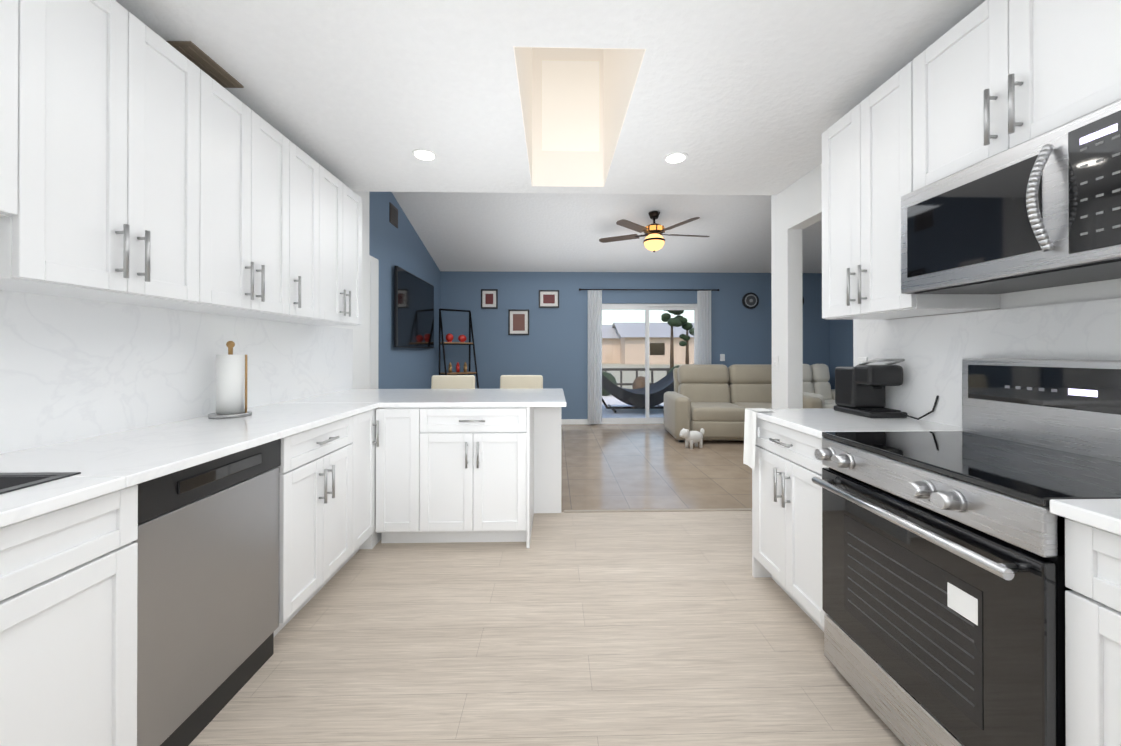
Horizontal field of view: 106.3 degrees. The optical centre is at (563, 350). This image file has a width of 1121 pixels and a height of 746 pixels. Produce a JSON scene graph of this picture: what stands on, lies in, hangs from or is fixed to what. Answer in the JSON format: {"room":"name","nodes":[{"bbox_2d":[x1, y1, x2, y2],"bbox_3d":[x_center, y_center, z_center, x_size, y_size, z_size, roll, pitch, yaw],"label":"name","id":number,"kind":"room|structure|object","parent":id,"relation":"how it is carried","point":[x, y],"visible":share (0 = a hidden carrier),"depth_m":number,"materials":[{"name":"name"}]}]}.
{"room":"kitchen and living room","nodes":[
{"label":"kitchen and living room","id":0,"kind":"room"},
{"bbox_2d":[319,191,368,388],"bbox_3d":[-1.905,-0.765,1.393,0.300,4.000,5.060,0,0,-1],"label":"wall","id":1,"kind":"structure","parent":0,"point":[360,356],"depth_m":3.81,"materials":[{"name":"white paint"}]},
{"bbox_2d":[0,0,219,307],"bbox_3d":[-1.587,-0.650,1.370,0.326,0.930,0.674,0,0,-1],"label":"upper cabinet","id":2,"kind":"object","parent":1,"relation":"attached to","point":[142,164],"depth_m":1.32,"materials":[{"name":"white paint"}]},
{"bbox_2d":[0,290,351,453],"bbox_3d":[-1.756,0.069,1.864,0.016,0.505,3.400,0,0,-1],"label":"backsplash","id":3,"kind":"structure","parent":1,"relation":"attached to","point":[70,368],"depth_m":1.69,"materials":[{"name":"white stone"}]},
{"bbox_2d":[166,85,299,319],"bbox_3d":[-1.600,-0.648,1.930,0.326,0.930,0.676,0,0,-1],"label":"upper cabinet","id":4,"kind":"object","parent":1,"relation":"attached to","point":[260,167],"depth_m":1.97,"materials":[{"name":"white paint"}]},
{"bbox_2d":[274,149,327,323],"bbox_3d":[-1.611,-0.647,2.350,0.326,0.930,0.395,0,0,-1],"label":"upper cabinet","id":5,"kind":"object","parent":1,"relation":"attached to","point":[313,177],"depth_m":2.44,"materials":[{"name":"white paint"}]},
{"bbox_2d":[310,171,361,325],"bbox_3d":[-1.620,-0.645,2.741,0.326,0.930,0.618,0,0,-1],"label":"upper cabinet","id":6,"kind":"object","parent":1,"relation":"attached to","point":[344,205],"depth_m":2.80,"materials":[{"name":"white paint"}]},
{"bbox_2d":[369,192,439,388],"bbox_3d":[-2.082,-0.751,5.550,0.148,4.000,3.260,0,0,-1],"label":"wall","id":7,"kind":"structure","parent":0,"point":[391,246],"depth_m":4.93,"materials":[{"name":"blue paint"}]},
{"bbox_2d":[389,202,397,227],"bbox_3d":[-2.015,-1.597,4.989,0.014,0.230,0.250,0,0,-1],"label":"air vent grille","id":8,"kind":"object","parent":7,"relation":"attached to","point":[393,214],"visible":0.98,"depth_m":4.95,"materials":[{"name":"grey metal"}]},
{"bbox_2d":[394,266,433,347],"bbox_3d":[-2.002,-0.510,5.676,0.070,0.960,1.510,0,0,-1],"label":"flat-screen tv","id":9,"kind":"object","parent":7,"relation":"attached to","point":[413,311],"visible":1,"depth_m":5.45,"materials":[{"name":"black metal"}]},
{"bbox_2d":[189,511,904,745],"bbox_3d":[-0.185,1.284,1.013,4.000,0.100,4.430,0,0,-1],"label":"floor","id":10,"kind":"structure","parent":0,"point":[681,628],"depth_m":1.72,"materials":[{"name":"wood"}]},
{"bbox_2d":[0,486,137,745],"bbox_3d":[-1.430,0.790,0.643,0.608,0.885,0.948,0,0,-1],"label":"base cabinet","id":11,"kind":"object","parent":10,"relation":"on","point":[68,578],"depth_m":0.97,"materials":[{"name":"white paint"}]},
{"bbox_2d":[0,402,379,529],"bbox_3d":[-1.433,0.333,1.381,0.638,0.034,2.420,0,0,-1],"label":"countertop","id":12,"kind":"structure","parent":11,"relation":"on","point":[82,470],"depth_m":1.31,"materials":[{"name":"white stone"}]},
{"bbox_2d":[0,474,51,489],"bbox_3d":[-1.463,0.434,0.712,0.390,0.237,0.685,0,0,-1],"label":"sink","id":13,"kind":"object","parent":12,"relation":"in","point":[5,479],"depth_m":1.05,"materials":[{"name":"grey metal"}]},
{"bbox_2d":[208,341,251,418],"bbox_3d":[-1.631,0.137,2.057,0.170,0.368,0.170,0,0,-1],"label":"paper towel holder","id":14,"kind":"object","parent":12,"relation":"on","point":[231,385],"visible":1,"depth_m":2.02,"materials":[{"name":"white paper"}]},
{"bbox_2d":[131,439,280,745],"bbox_3d":[-1.436,0.794,1.419,0.578,0.882,0.596,0,0,-1],"label":"dishwasher","id":15,"kind":"object","parent":10,"relation":"on","point":[207,540],"visible":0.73,"depth_m":1.35,"materials":[{"name":"silver metal"}]},
{"bbox_2d":[192,418,347,636],"bbox_3d":[-1.465,0.795,2.048,0.608,0.885,0.655,0,0,-1],"label":"base cabinet","id":16,"kind":"object","parent":10,"relation":"on","point":[313,492],"depth_m":1.94,"materials":[{"name":"white paint"}]},
{"bbox_2d":[348,406,383,560],"bbox_3d":[-1.443,0.796,2.441,0.671,0.885,0.357,0,0,-1],"label":"base cabinet","id":17,"kind":"object","parent":10,"relation":"on","point":[365,427],"depth_m":2.51,"materials":[{"name":"white paint"}]},
{"bbox_2d":[384,406,431,542],"bbox_3d":[-1.025,0.798,2.908,0.353,0.885,0.682,0,0,-1],"label":"base cabinet","id":18,"kind":"object","parent":10,"relation":"on","point":[407,429],"depth_m":2.62,"materials":[{"name":"white paint"}]},
{"bbox_2d":[432,406,535,547],"bbox_3d":[-0.593,0.798,2.940,0.742,0.885,0.640,0,0,-1],"label":"base cabinet","id":19,"kind":"object","parent":10,"relation":"on","point":[484,457],"depth_m":2.63,"materials":[{"name":"white paint"}]},
{"bbox_2d":[292,390,565,405],"bbox_3d":[-0.895,0.341,3.094,1.798,0.030,0.980,0,0,-1],"label":"countertop","id":20,"kind":"structure","parent":19,"relation":"on","point":[385,397],"depth_m":2.89,"materials":[{"name":"white stone"}]},
{"bbox_2d":[564,508,751,512],"bbox_3d":[0.876,1.238,3.255,1.750,0.006,0.040,0,0,-1],"label":"trim","id":21,"kind":"structure","parent":10,"relation":"on","point":[668,510],"depth_m":3.24,"materials":[{"name":"brown wood"}]},
{"bbox_2d":[752,418,828,631],"bbox_3d":[1.355,0.795,1.993,0.628,0.885,0.648,0,0,-1],"label":"base cabinet","id":22,"kind":"object","parent":10,"relation":"on","point":[787,505],"depth_m":1.94,"materials":[{"name":"white paint"}]},
{"bbox_2d":[743,408,771,469],"bbox_3d":[1.041,0.469,2.243,0.114,0.302,0.125,0,0,-1],"label":"dish towel","id":23,"kind":"object","parent":22,"relation":"hanging from","point":[749,438],"visible":0.94,"depth_m":2.25,"materials":[{"name":"white fabric"}]},
{"bbox_2d":[749,408,961,441],"bbox_3d":[1.340,0.337,2.004,0.658,0.030,0.670,0,0,-1],"label":"countertop","id":24,"kind":"structure","parent":22,"relation":"on","point":[811,421],"depth_m":1.87,"materials":[{"name":"white stone"}]},
{"bbox_2d":[834,359,906,417],"bbox_3d":[1.534,0.180,2.115,0.180,0.282,0.277,0,0,-1],"label":"coffee maker","id":25,"kind":"object","parent":24,"relation":"on","point":[860,389],"visible":1,"depth_m":2.09,"materials":[{"name":"black plastic"}]},
{"bbox_2d":[902,395,938,419],"bbox_3d":[1.625,0.259,1.918,0.013,0.119,0.142,0,0,-26],"label":"cord","id":26,"kind":"object","parent":25,"relation":"attached to","point":[935,403],"visible":1,"depth_m":1.89,"materials":[{"name":"black plastic"}]},
{"bbox_2d":[812,358,1120,745],"bbox_3d":[1.317,0.632,1.287,0.701,1.205,0.752,0,0,-1],"label":"range","id":27,"kind":"object","parent":10,"relation":"on","point":[944,588],"visible":0.98,"depth_m":1.21,"materials":[{"name":"black metal"}]},
{"bbox_2d":[1065,522,1120,745],"bbox_3d":[1.387,0.790,0.654,0.626,0.885,0.504,0,0,-1],"label":"base cabinet","id":28,"kind":"object","parent":10,"relation":"on","point":[1092,558],"depth_m":0.85,"materials":[{"name":"white paint"}]},
{"bbox_2d":[1050,499,1120,537],"bbox_3d":[1.382,0.331,0.274,0.658,0.030,1.270,0,0,-1],"label":"countertop","id":29,"kind":"structure","parent":28,"relation":"on","point":[1104,515],"depth_m":0.85,"materials":[{"name":"white stone"}]},
{"bbox_2d":[115,0,985,194],"bbox_3d":[1.394,-1.961,1.098,6.880,1.510,4.300,0,0,-1],"label":"ceiling","id":30,"kind":"structure","parent":0,"point":[744,97],"depth_m":1.83,"materials":[{"name":"white paint"}]},
{"bbox_2d":[166,41,243,87],"bbox_3d":[-1.559,-1.196,1.773,0.210,0.014,0.280,0,0,-1],"label":"ceiling vent","id":31,"kind":"object","parent":30,"relation":"in","point":[201,60],"visible":0.38,"depth_m":1.75,"materials":[{"name":"brown metal"}]},
{"bbox_2d":[412,149,437,160],"bbox_3d":[-0.853,-1.197,2.580,0.150,0.008,0.150,0,0,-1],"label":"recessed light","id":32,"kind":"object","parent":30,"relation":"in","point":[424,154],"visible":1,"depth_m":2.57,"materials":[{"name":"white plastic"}]},
{"bbox_2d":[513,46,645,186],"bbox_3d":[0.047,-1.782,2.379,0.530,1.160,1.410,0,0,-1],"label":"skylight","id":33,"kind":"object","parent":30,"relation":"attached to","point":[575,102],"depth_m":3.08,"materials":[{"name":"white paint"}]},
{"bbox_2d":[663,152,687,163],"bbox_3d":[0.696,-1.196,2.618,0.150,0.008,0.150,0,0,-1],"label":"recessed light","id":34,"kind":"object","parent":30,"relation":"in","point":[674,157],"visible":1,"depth_m":2.61,"materials":[{"name":"white plastic"}]},
{"bbox_2d":[392,192,821,272],"bbox_3d":[1.293,-1.877,5.226,6.880,1.150,4.080,0,0,-1],"label":"ceiling","id":35,"kind":"structure","parent":0,"point":[510,232],"depth_m":5.85,"materials":[{"name":"white paint"}]},
{"bbox_2d":[599,211,709,251],"bbox_3d":[1.195,-1.507,5.422,1.423,0.504,1.430,0,0,-1],"label":"ceiling fan","id":36,"kind":"object","parent":35,"relation":"hanging from","point":[654,240],"visible":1,"depth_m":5.30,"materials":[{"name":"brown wood"}]},
{"bbox_2d":[440,271,829,418],"bbox_3d":[1.244,-0.745,7.202,6.640,4.000,0.120,0,0,-1],"label":"wall","id":37,"kind":"structure","parent":0,"point":[551,348],"depth_m":7.11,"materials":[{"name":"blue paint"}]},
{"bbox_2d":[481,289,497,308],"bbox_3d":[-1.253,-0.863,7.069,0.280,0.325,0.022,0,0,-1],"label":"picture frame","id":38,"kind":"object","parent":37,"relation":"attached to","point":[489,298],"visible":1,"depth_m":7.07,"materials":[{"name":"black plastic"}]},
{"bbox_2d":[508,309,528,334],"bbox_3d":[-0.758,-0.470,7.080,0.350,0.430,0.022,0,0,-1],"label":"picture frame","id":39,"kind":"object","parent":37,"relation":"attached to","point":[518,322],"visible":1,"depth_m":7.08,"materials":[{"name":"black plastic"}]},
{"bbox_2d":[539,290,558,307],"bbox_3d":[-0.251,-0.865,7.093,0.345,0.300,0.022,0,0,-1],"label":"picture frame","id":40,"kind":"object","parent":37,"relation":"attached to","point":[548,298],"visible":1,"depth_m":7.09,"materials":[{"name":"black plastic"}]},
{"bbox_2d":[561,419,587,424],"bbox_3d":[-0.808,1.210,7.076,2.529,0.090,0.014,0,0,-1],"label":"baseboard","id":41,"kind":"structure","parent":37,"relation":"attached to","point":[574,421],"depth_m":7.08,"materials":[{"name":"white"}]},
{"bbox_2d":[579,288,718,290],"bbox_3d":[1.437,-1.015,7.097,2.378,0.040,0.099,0,0,-1],"label":"curtain rod","id":42,"kind":"object","parent":37,"relation":"attached to","point":[658,289],"visible":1,"depth_m":7.07,"materials":[{"name":"grey metal"}]},
{"bbox_2d":[588,290,601,423],"bbox_3d":[0.518,0.115,7.041,0.240,2.240,0.050,0,0,-1],"label":"curtain","id":43,"kind":"object","parent":42,"relation":"hanging from","point":[594,356],"visible":1,"depth_m":7.04,"materials":[{"name":"white fabric"}]},
{"bbox_2d":[697,290,710,363],"bbox_3d":[2.367,0.115,7.086,0.240,2.240,0.050,0,0,-1],"label":"curtain","id":44,"kind":"object","parent":42,"relation":"hanging from","point":[703,327],"visible":0.56,"depth_m":7.09,"materials":[{"name":"white fabric"}]},
{"bbox_2d":[602,304,696,423],"bbox_3d":[1.429,0.230,7.203,1.830,2.050,0.060,0,0,-1],"label":"sliding glass door","id":45,"kind":"structure","parent":37,"relation":"in","point":[646,308],"depth_m":7.18,"materials":[{"name":"white"}]},
{"bbox_2d":[720,354,724,360],"bbox_3d":[2.705,0.125,7.166,0.080,0.120,0.015,0,0,-1],"label":"switch plate","id":46,"kind":"object","parent":37,"relation":"attached to","point":[722,357],"visible":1,"depth_m":7.17,"materials":[{"name":"white plastic"}]},
{"bbox_2d":[742,292,758,308],"bbox_3d":[3.186,-0.845,7.167,0.280,0.280,0.042,0,0,-1],"label":"wall clock","id":47,"kind":"object","parent":37,"relation":"attached to","point":[750,300],"visible":1,"depth_m":7.16,"materials":[{"name":"black plastic"}]},
{"bbox_2d":[561,424,751,511],"bbox_3d":[1.276,1.291,3.044,7.020,0.100,8.420,0,0,-1],"label":"floor","id":48,"kind":"structure","parent":0,"point":[627,466],"depth_m":4.32,"materials":[{"name":"tile"}]},
{"bbox_2d":[431,375,474,388],"bbox_3d":[-1.089,0.748,4.002,0.452,0.996,0.480,0,0,-4],"label":"bar stool","id":49,"kind":"object","parent":48,"relation":"on","point":[452,381],"visible":0.21,"depth_m":4.18,"materials":[{"name":"beige fabric"}]},
{"bbox_2d":[439,308,478,388],"bbox_3d":[-1.627,0.297,6.646,0.550,1.918,0.490,0,0,-39],"label":"ladder shelf","id":50,"kind":"object","parent":48,"relation":"on","point":[443,343],"visible":0.62,"depth_m":6.69,"materials":[{"name":"black metal"}]},
{"bbox_2d":[448,362,451,372],"bbox_3d":[-1.792,0.272,6.627,0.054,0.160,0.054,0,0,-25],"label":"bottle","id":51,"kind":"object","parent":50,"relation":"on","point":[450,366],"depth_m":6.61,"materials":[{"name":"brown glass"}]},
{"bbox_2d":[445,333,466,341],"bbox_3d":[-1.733,-0.197,6.768,0.357,0.140,0.104,0,0,-39],"label":"decor","id":52,"kind":"object","parent":50,"relation":"on","point":[449,337],"visible":1,"depth_m":6.69,"materials":[{"name":"red ceramic"}]},
{"bbox_2d":[456,362,459,371],"bbox_3d":[-1.692,0.272,6.710,0.054,0.160,0.054,0,0,-25],"label":"bottle","id":53,"kind":"object","parent":50,"relation":"on","point":[457,368],"depth_m":6.69,"materials":[{"name":"red glass"}]},
{"bbox_2d":[500,375,542,388],"bbox_3d":[-0.428,0.748,4.019,0.452,0.996,0.480,0,0,1],"label":"bar stool","id":54,"kind":"object","parent":48,"relation":"on","point":[521,381],"visible":0.17,"depth_m":4.20,"materials":[{"name":"beige fabric"}]},
{"bbox_2d":[679,428,703,448],"bbox_3d":[1.638,1.121,5.380,0.411,0.255,0.160,0,0,-26],"label":"dog","id":55,"kind":"object","parent":48,"relation":"on","point":[692,437],"visible":1,"depth_m":5.33},
{"bbox_2d":[664,364,822,441],"bbox_3d":[2.496,0.733,6.140,1.950,1.036,1.157,0,0,3],"label":"recliner sofa","id":56,"kind":"object","parent":48,"relation":"on","point":[714,401],"visible":0.67,"depth_m":6.24,"materials":[{"name":"fabric"}]},
{"bbox_2d":[803,364,835,407],"bbox_3d":[4.002,0.735,6.527,1.000,1.036,1.157,0,0,-1],"label":"sofa","id":57,"kind":"object","parent":48,"relation":"on","point":[816,378],"visible":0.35,"depth_m":6.68,"materials":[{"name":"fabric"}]},
{"bbox_2d":[830,319,852,388],"bbox_3d":[4.724,-0.759,3.186,0.120,4.000,8.320,0,0,-1],"label":"wall","id":58,"kind":"structure","parent":0,"point":[841,343],"depth_m":6.95,"materials":[{"name":"blue paint"}]},
{"bbox_2d":[771,163,1120,408],"bbox_3d":[1.748,-0.766,1.137,0.110,4.000,4.370,0,0,-1],"label":"wall","id":59,"kind":"structure","parent":0,"point":[796,207],"depth_m":3.09,"materials":[{"name":"white paint"}]},
{"bbox_2d":[773,356,778,370],"bbox_3d":[1.633,0.102,3.247,0.014,0.120,0.070,0,0,-1],"label":"light switch","id":60,"kind":"object","parent":59,"relation":"attached to","point":[775,363],"visible":1,"depth_m":3.24,"materials":[{"name":"white plastic"}]},
{"bbox_2d":[822,66,999,319],"bbox_3d":[1.498,-0.636,1.854,0.346,0.956,0.603,0,0,-1],"label":"upper cabinet","id":61,"kind":"object","parent":59,"relation":"attached to","point":[864,152],"depth_m":1.83,"materials":[{"name":"white paint"}]},
{"bbox_2d":[853,298,1120,425],"bbox_3d":[1.685,0.080,1.018,0.016,0.477,2.740,0,0,-1],"label":"backsplash","id":62,"kind":"structure","parent":59,"relation":"attached to","point":[933,349],"depth_m":1.75,"materials":[{"name":"white stone"}]},
{"bbox_2d":[906,0,1120,193],"bbox_3d":[1.512,-0.854,1.272,0.346,0.524,0.680,0,0,-1],"label":"upper cabinet","id":63,"kind":"object","parent":59,"relation":"attached to","point":[986,79],"depth_m":1.28,"materials":[{"name":"white paint"}]},
{"bbox_2d":[901,99,1120,293],"bbox_3d":[1.444,-0.399,1.268,0.446,0.376,0.676,0,0,-1],"label":"over-the-range microwave","id":64,"kind":"object","parent":63,"relation":"attached to","point":[1041,211],"visible":1,"depth_m":1.19,"materials":[{"name":"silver metal"}]},
{"label":"outside","id":65,"kind":"structure","parent":0,"visible":0},
{"bbox_2d":[602,363,683,417],"bbox_3d":[4.072,1.451,43.674,70.000,0.100,72.680,0,0,-1],"label":"ground","id":66,"kind":"structure","parent":65,"point":[612,400],"depth_m":15.22,"materials":[{"name":"concrete"}]},
{"bbox_2d":[602,368,670,386],"bbox_3d":[2.810,0.942,13.506,30.000,0.730,0.060,0,0,-1],"label":"fence","id":67,"kind":"object","parent":66,"relation":"on","point":[633,369],"depth_m":13.47,"materials":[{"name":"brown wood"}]},
{"bbox_2d":[602,370,673,412],"bbox_3d":[1.571,0.752,8.945,2.542,1.008,1.240,0,0,-1],"label":"hammock","id":68,"kind":"object","parent":66,"relation":"on","point":[628,398],"depth_m":8.46,"materials":[{"name":"black fabric"}]},
{"bbox_2d":[602,365,679,395],"bbox_3d":[3.950,0.881,12.598,17.253,1.405,1.725,0,0,-1],"label":"bushes","id":69,"kind":"object","parent":66,"relation":"on","point":[641,383],"depth_m":12.05,"materials":[{"name":"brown plant"}]},
{"bbox_2d":[602,322,693,363],"bbox_3d":[-1.033,-0.839,47.899,44.900,4.530,12.900,0,0,-1],"label":"house","id":70,"kind":"structure","parent":66,"relation":"on","point":[614,341],"depth_m":42.24,"materials":[{"name":"beige concrete"}]},
{"bbox_2d":[661,310,683,367],"bbox_3d":[8.454,-1.180,32.230,1.998,5.104,2.419,0,0,-1],"label":"tree","id":71,"kind":"object","parent":66,"relation":"on","point":[675,322],"depth_m":32.03,"materials":[{"name":"green plant"}]},
{"bbox_2d":[677,315,693,363],"bbox_3d":[9.631,-0.699,33.044,1.765,4.147,1.960,0,0,-1],"label":"tree","id":72,"kind":"object","parent":66,"relation":"on","point":[683,320],"depth_m":32.89,"materials":[{"name":"green plant"}]}
]}

